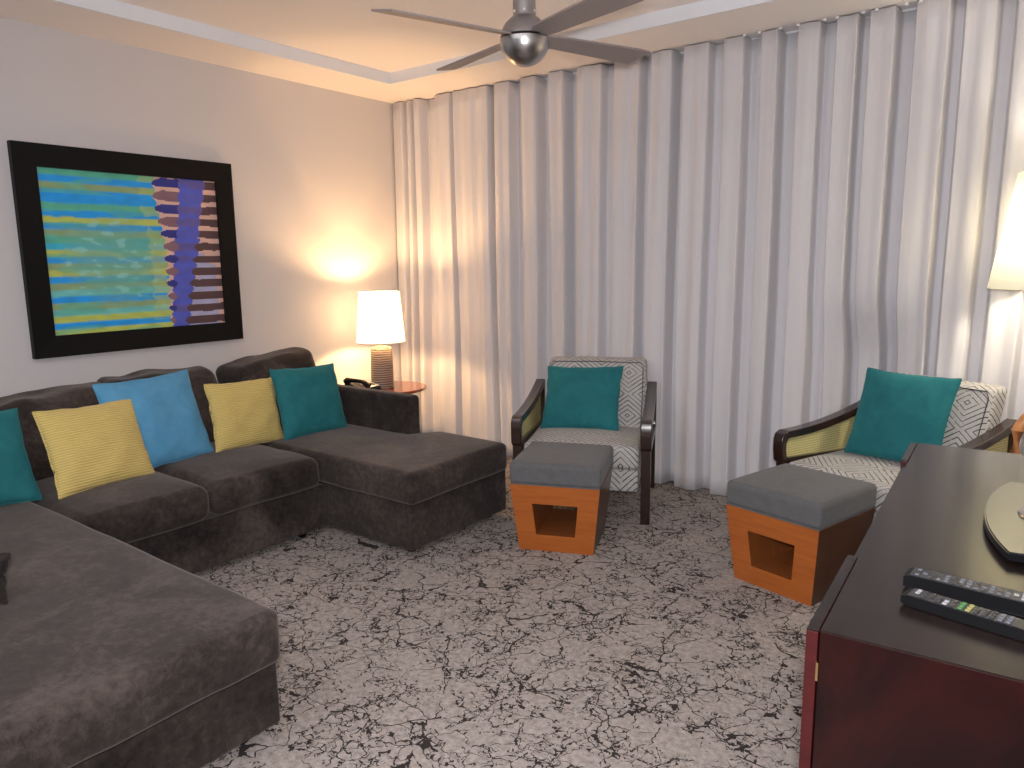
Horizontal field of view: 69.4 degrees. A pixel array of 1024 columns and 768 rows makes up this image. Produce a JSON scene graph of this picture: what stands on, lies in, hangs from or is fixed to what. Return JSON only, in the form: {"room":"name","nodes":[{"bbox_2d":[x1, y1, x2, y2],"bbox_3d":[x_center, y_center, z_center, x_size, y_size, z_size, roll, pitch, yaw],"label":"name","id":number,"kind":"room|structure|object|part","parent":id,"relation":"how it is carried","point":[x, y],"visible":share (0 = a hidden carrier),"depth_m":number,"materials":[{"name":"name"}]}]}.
{"room":"living room","nodes":[
{"label":"living room","id":0,"kind":"room"},
{"bbox_2d":[0,17,401,396],"bbox_3d":[-2.793,-0.487,3.411,0.120,2.815,7.100,6,12,36],"label":"wall","id":1,"kind":"structure","parent":0,"point":[313,168],"depth_m":4.68,"materials":[{"name":"grey paint"}]},
{"bbox_2d":[7,140,243,358],"bbox_3d":[-2.098,-0.742,4.175,0.038,1.079,1.200,6,12,36],"label":"framed picture","id":2,"kind":"object","parent":1,"relation":"attached to","point":[120,251],"visible":1,"depth_m":4.09,"materials":[{"name":"black"}]},
{"bbox_2d":[37,167,224,335],"bbox_3d":[-2.101,-0.741,4.180,0.001,0.864,0.993,6,12,36],"label":"painting","id":3,"kind":"object","parent":2,"relation":"attached to","point":[124,251],"depth_m":4.13},
{"bbox_2d":[0,0,918,103],"bbox_3d":[-0.847,-1.540,1.682,4.860,0.120,7.000,6,12,36],"label":"ceiling","id":4,"kind":"structure","parent":0,"point":[344,30],"depth_m":3.95,"materials":[{"name":"white paint"}]},
{"bbox_2d":[51,0,777,84],"bbox_3d":[-0.908,-1.500,1.605,4.000,0.072,5.595,6,12,36],"label":"trim","id":5,"kind":"structure","parent":4,"relation":"attached to","point":[115,8],"depth_m":3.95,"materials":[{"name":"white paint"}]},
{"bbox_2d":[371,0,650,70],"bbox_3d":[0.050,-1.545,3.034,1.002,0.460,0.962,1,10,12],"label":"ceiling fan","id":6,"kind":"object","parent":4,"relation":"hanging from","point":[525,40],"visible":1,"depth_m":2.98,"materials":[{"name":"silver metal"}]},
{"bbox_3d":[-0.257,-1.399,2.858,0.563,0.036,0.125,-7,11,-33],"label":"blade","id":7,"kind":"part","parent":6,"relation":"part of","materials":[{"name":"grey metal"}]},
{"bbox_3d":[-0.162,-1.481,3.346,0.125,0.036,0.563,-7,12,-35],"label":"blade","id":8,"kind":"part","parent":6,"relation":"part of","materials":[{"name":"grey metal"}]},
{"bbox_3d":[0.053,-1.369,3.063,0.206,0.103,0.206,6,12,36],"label":"lamp shade","id":9,"kind":"part","parent":6,"relation":"part of","materials":[{"name":"grey metal"}]},
{"bbox_3d":[0.266,-1.389,2.758,0.125,0.036,0.563,-7,12,-35],"label":"blade","id":10,"kind":"part","parent":6,"relation":"part of","materials":[{"name":"grey metal"}]},
{"bbox_3d":[0.360,-1.471,3.247,0.563,0.036,0.125,-7,11,-33],"label":"blade","id":11,"kind":"part","parent":6,"relation":"part of","materials":[{"name":"grey metal"}]},
{"bbox_2d":[392,0,1023,495],"bbox_3d":[1.120,-0.651,4.470,4.825,2.588,0.317,6,12,36],"label":"curtain","id":12,"kind":"object","parent":4,"relation":"hanging from","point":[776,218],"visible":0.79,"depth_m":4.23,"materials":[{"name":"white fabric"}]},
{"bbox_2d":[193,456,821,767],"bbox_3d":[-0.829,1.101,2.142,4.910,0.050,7.020,6,12,36],"label":"floor","id":13,"kind":"structure","parent":0,"point":[469,647],"depth_m":2.71,"materials":[{"name":"carpet"}]},
{"bbox_2d":[0,347,506,767],"bbox_3d":[-1.399,0.471,3.173,2.478,0.869,3.107,6,12,36],"label":"sectional sofa","id":14,"kind":"object","parent":13,"relation":"on","point":[114,653],"visible":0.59,"depth_m":2.60,"materials":[{"name":"grey fabric"}]},
{"bbox_2d":[0,552,10,604],"bbox_3d":[-1.669,0.570,2.154,0.408,0.149,0.107,-1,9,0],"label":"throw pillow","id":15,"kind":"object","parent":14,"relation":"on","point":[4,556],"visible":1,"depth_m":2.15,"materials":[{"name":"grey fabric"}]},
{"bbox_2d":[0,408,41,505],"bbox_3d":[-2.212,0.325,2.995,0.231,0.394,0.467,7,12,39],"label":"throw pillow","id":16,"kind":"object","parent":14,"relation":"on","point":[18,484],"visible":1,"depth_m":3.09,"materials":[{"name":"teal fabric"}]},
{"bbox_2d":[0,382,99,480],"bbox_3d":[-2.238,0.233,3.619,0.419,0.406,0.623,6,12,36],"label":"cushion","id":17,"kind":"object","parent":14,"relation":"on","point":[72,396],"depth_m":3.48,"materials":[{"name":"grey fabric"}]},
{"bbox_2d":[32,399,154,499],"bbox_3d":[-1.864,0.277,3.323,0.199,0.377,0.460,5,11,31],"label":"throw pillow","id":18,"kind":"object","parent":14,"relation":"on","point":[87,447],"visible":0.98,"depth_m":3.25,"materials":[{"name":"yellow fabric"}]},
{"bbox_2d":[31,471,208,542],"bbox_3d":[-1.909,0.521,3.407,1.011,0.190,0.563,6,12,36],"label":"seat cushion","id":19,"kind":"object","parent":14,"relation":"on","point":[159,505],"depth_m":3.16,"materials":[{"name":"grey fabric"}]},
{"bbox_2d":[0,501,279,767],"bbox_3d":[-1.856,0.687,2.428,2.286,0.180,0.967,6,12,36],"label":"cushion","id":20,"kind":"object","parent":14,"relation":"on","point":[104,640],"depth_m":1.99,"materials":[{"name":"grey fabric"}]},
{"bbox_2d":[92,369,213,467],"bbox_3d":[-1.754,0.182,3.650,0.202,0.441,0.513,4,11,27],"label":"throw pillow","id":21,"kind":"object","parent":14,"relation":"on","point":[172,428],"visible":0.77,"depth_m":3.63,"materials":[{"name":"blue fabric"}]},
{"bbox_2d":[97,366,217,441],"bbox_3d":[-1.906,0.141,4.068,0.441,0.427,0.613,6,12,36],"label":"cushion","id":22,"kind":"object","parent":14,"relation":"on","point":[199,376],"depth_m":4.08,"materials":[{"name":"grey fabric"}]},
{"bbox_2d":[153,441,319,514],"bbox_3d":[-1.559,0.442,3.872,1.013,0.187,0.616,6,12,36],"label":"seat cushion","id":23,"kind":"object","parent":14,"relation":"on","point":[246,479],"depth_m":3.60,"materials":[{"name":"grey fabric"}]},
{"bbox_2d":[203,377,283,451],"bbox_3d":[-1.446,0.161,4.012,0.166,0.376,0.432,8,13,41],"label":"throw pillow","id":24,"kind":"object","parent":14,"relation":"on","point":[244,413],"visible":0.91,"depth_m":3.95,"materials":[{"name":"yellow fabric"}]},
{"bbox_2d":[216,347,315,426],"bbox_3d":[-1.489,0.029,4.611,0.442,0.464,0.598,6,12,36],"label":"cushion","id":25,"kind":"object","parent":14,"relation":"on","point":[253,367],"depth_m":4.51,"materials":[{"name":"grey fabric"}]},
{"bbox_2d":[269,363,346,440],"bbox_3d":[-1.172,0.095,4.293,0.191,0.410,0.456,7,12,41],"label":"throw pillow","id":26,"kind":"object","parent":14,"relation":"on","point":[309,401],"visible":0.98,"depth_m":4.22,"materials":[{"name":"teal fabric"}]},
{"bbox_3d":[-1.044,0.203,4.646,1.223,0.392,0.103,6,12,36],"label":"armrest","id":27,"kind":"part","parent":14,"relation":"part of","materials":[{"name":"grey fabric"}]},
{"bbox_2d":[258,424,506,504],"bbox_3d":[-0.894,0.370,4.226,1.638,0.175,0.771,6,12,36],"label":"cushion","id":28,"kind":"object","parent":14,"relation":"on","point":[386,463],"depth_m":3.80,"materials":[{"name":"grey fabric"}]},
{"bbox_2d":[380,381,426,393],"bbox_3d":[-0.884,0.277,5.383,0.540,0.520,0.540,6,12,36],"label":"side table","id":29,"kind":"object","parent":13,"relation":"on","point":[409,387],"visible":0.23,"depth_m":5.30,"materials":[{"name":"red wood"}]},
{"bbox_2d":[343,377,380,389],"bbox_3d":[-1.042,0.000,5.185,0.258,0.093,0.180,4,11,29],"label":"telephone","id":30,"kind":"object","parent":29,"relation":"on","point":[347,381],"visible":0.52,"depth_m":5.15,"materials":[{"name":"black plastic"}]},
{"bbox_2d":[356,291,404,388],"bbox_3d":[-0.936,-0.315,5.275,0.349,0.682,0.349,6,12,36],"label":"table lamp","id":31,"kind":"object","parent":29,"relation":"on","point":[379,317],"visible":0.96,"depth_m":5.14,"materials":[{"name":"fabric"}]},
{"bbox_3d":[-0.938,-0.475,5.248,0.343,0.353,0.343,6,12,36],"label":"lamp shade","id":32,"kind":"part","parent":31,"relation":"part of","materials":[{"name":"fabric"}]},
{"bbox_2d":[510,441,612,554],"bbox_3d":[0.261,0.565,3.752,0.450,0.455,0.457,2,10,15],"label":"ottoman","id":33,"kind":"object","parent":13,"relation":"on","point":[544,475],"visible":1,"depth_m":3.58,"materials":[{"name":"brown wood"}]},
{"bbox_2d":[511,356,656,524],"bbox_3d":[0.444,0.289,4.300,0.752,0.817,0.754,1,10,13],"label":"armchair","id":34,"kind":"object","parent":13,"relation":"on","point":[633,444],"visible":0.61,"depth_m":4.17,"materials":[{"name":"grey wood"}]},
{"bbox_3d":[0.038,0.531,4.107,0.050,0.412,0.070,1,10,13],"label":"leg","id":35,"kind":"part","parent":34,"relation":"part of","materials":[{"name":"brown wood"}]},
{"bbox_3d":[0.102,0.172,4.348,0.058,0.296,0.732,1,10,13],"label":"armrest","id":36,"kind":"part","parent":34,"relation":"part of","materials":[{"name":"brown wood"}]},
{"bbox_3d":[0.102,0.178,4.346,0.012,0.213,0.655,1,10,13],"label":"cane panel","id":37,"kind":"part","parent":34,"relation":"part of","materials":[{"name":"yellow wicker"}]},
{"bbox_2d":[540,366,622,430],"bbox_3d":[0.413,0.078,4.356,0.471,0.357,0.247,2,10,17],"label":"throw pillow","id":38,"kind":"object","parent":34,"relation":"on","point":[576,397],"visible":1,"depth_m":4.30,"materials":[{"name":"teal fabric"}]},
{"bbox_2d":[524,425,640,468],"bbox_3d":[0.425,0.337,4.221,0.631,0.146,0.556,1,10,13],"label":"seat cushion","id":39,"kind":"object","parent":34,"relation":"on","point":[625,442],"depth_m":4.06,"materials":[{"name":"fabric"}]},
{"bbox_2d":[549,356,646,427],"bbox_3d":[0.513,0.076,4.488,0.604,0.459,0.293,1,10,13],"label":"cushion","id":40,"kind":"object","parent":34,"relation":"on","point":[633,384],"depth_m":4.39,"materials":[{"name":"fabric"}]},
{"bbox_3d":[0.445,0.459,4.320,0.620,0.126,0.670,1,10,13],"label":"seat frame","id":41,"kind":"part","parent":34,"relation":"part of","materials":[{"name":"fabric"}]},
{"bbox_3d":[0.715,0.548,3.953,0.050,0.412,0.070,1,10,13],"label":"leg","id":42,"kind":"part","parent":34,"relation":"part of","materials":[{"name":"brown wood"}]},
{"bbox_3d":[0.779,0.189,4.194,0.058,0.296,0.732,1,10,13],"label":"armrest","id":43,"kind":"part","parent":34,"relation":"part of","materials":[{"name":"brown wood"}]},
{"bbox_3d":[0.856,0.452,4.564,0.052,0.400,0.080,1,10,13],"label":"leg","id":44,"kind":"part","parent":34,"relation":"part of","materials":[{"name":"brown wood"}]},
{"bbox_2d":[726,463,876,606],"bbox_3d":[1.253,0.640,3.229,0.457,0.454,0.450,-8,12,-37],"label":"ottoman","id":45,"kind":"object","parent":13,"relation":"on","point":[792,528],"visible":1,"depth_m":3.09,"materials":[{"name":"brown wood"}]},
{"bbox_2d":[773,372,1016,519],"bbox_3d":[1.797,0.403,3.513,0.754,0.817,0.752,-6,11,-30],"label":"armchair","id":46,"kind":"object","parent":13,"relation":"on","point":[975,415],"visible":0.33,"depth_m":3.41,"materials":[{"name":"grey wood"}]},
{"bbox_3d":[1.609,0.246,3.784,0.732,0.296,0.058,-6,11,-30],"label":"armrest","id":47,"kind":"part","parent":46,"relation":"part of","materials":[{"name":"brown wood"}]},
{"bbox_3d":[1.607,0.253,3.784,0.655,0.213,0.012,-6,11,-30],"label":"cane panel","id":48,"kind":"part","parent":46,"relation":"part of","materials":[{"name":"yellow wicker"}]},
{"bbox_2d":[789,450,900,512],"bbox_3d":[1.722,0.444,3.475,0.556,0.146,0.631,-6,11,-30],"label":"seat cushion","id":49,"kind":"object","parent":46,"relation":"on","point":[881,472],"depth_m":3.44,"materials":[{"name":"fabric"}]},
{"bbox_2d":[844,367,961,461],"bbox_3d":[1.845,0.157,3.512,0.203,0.415,0.456,-7,11,-33],"label":"throw pillow","id":50,"kind":"object","parent":46,"relation":"on","point":[895,410],"visible":0.89,"depth_m":3.46,"materials":[{"name":"teal fabric"}]},
{"bbox_2d":[895,372,1006,446],"bbox_3d":[2.004,0.207,3.583,0.293,0.459,0.604,-6,11,-30],"label":"cushion","id":51,"kind":"object","parent":46,"relation":"on","point":[977,408],"depth_m":3.35,"materials":[{"name":"fabric"}]},
{"bbox_3d":[1.963,0.340,3.195,0.732,0.296,0.058,-6,11,-30],"label":"armrest","id":52,"kind":"part","parent":46,"relation":"part of","materials":[{"name":"brown wood"}]},
{"bbox_3d":[1.961,0.346,3.194,0.655,0.213,0.012,-6,11,-30],"label":"cane panel","id":53,"kind":"part","parent":46,"relation":"part of","materials":[{"name":"yellow wicker"}]},
{"bbox_2d":[799,442,1023,767],"bbox_3d":[1.193,0.712,1.891,0.522,0.750,1.608,6,11,33],"label":"media cabinet","id":54,"kind":"object","parent":13,"relation":"on","point":[888,683],"visible":1,"depth_m":1.31,"materials":[{"name":"red wood"}]},
{"bbox_3d":[0.648,0.744,1.530,0.020,0.677,0.398,6,11,33],"label":"door","id":55,"kind":"part","parent":54,"relation":"part of","materials":[{"name":"red wood"}]},
{"bbox_3d":[1.356,0.564,2.570,0.020,0.677,0.272,6,11,33],"label":"door","id":56,"kind":"part","parent":54,"relation":"part of","materials":[{"name":"red wood"}]},
{"bbox_3d":[0.764,0.826,1.242,0.500,0.747,0.022,6,11,33],"label":"panel","id":57,"kind":"part","parent":54,"relation":"part of","materials":[{"name":"red wood"}]},
{"bbox_2d":[900,588,1023,640],"bbox_3d":[0.822,0.414,1.340,0.046,0.023,0.205,-9,13,-42],"label":"remote control","id":58,"kind":"object","parent":54,"relation":"on","point":[1006,625],"visible":1,"depth_m":1.33,"materials":[{"name":"black plastic"}]},
{"bbox_2d":[903,567,1023,616],"bbox_3d":[0.887,0.398,1.410,0.245,0.030,0.052,7,12,40],"label":"remote control","id":59,"kind":"object","parent":54,"relation":"on","point":[1006,600],"visible":1,"depth_m":1.41,"materials":[{"name":"black plastic"}]},
{"bbox_2d":[984,482,1023,562],"bbox_3d":[1.286,-0.039,1.729,0.248,0.780,1.120,6,11,33],"label":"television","id":60,"kind":"object","parent":54,"relation":"on","point":[1004,508],"visible":1,"depth_m":1.77,"materials":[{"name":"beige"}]},
{"bbox_2d":[987,171,1023,289],"bbox_3d":[2.301,-0.020,3.186,0.490,1.745,0.490,6,12,36],"label":"floor lamp","id":61,"kind":"object","parent":13,"relation":"on","point":[1007,272],"visible":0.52,"depth_m":3.08,"materials":[{"name":"white fabric"}]},
{"bbox_2d":[1009,413,1023,453],"bbox_3d":[2.283,0.422,2.848,0.652,0.985,0.494,6,12,36],"label":"wooden chair","id":62,"kind":"object","parent":13,"relation":"on","point":[1017,430],"visible":0.11,"depth_m":3.13,"materials":[{"name":"orange wood"}]}
]}

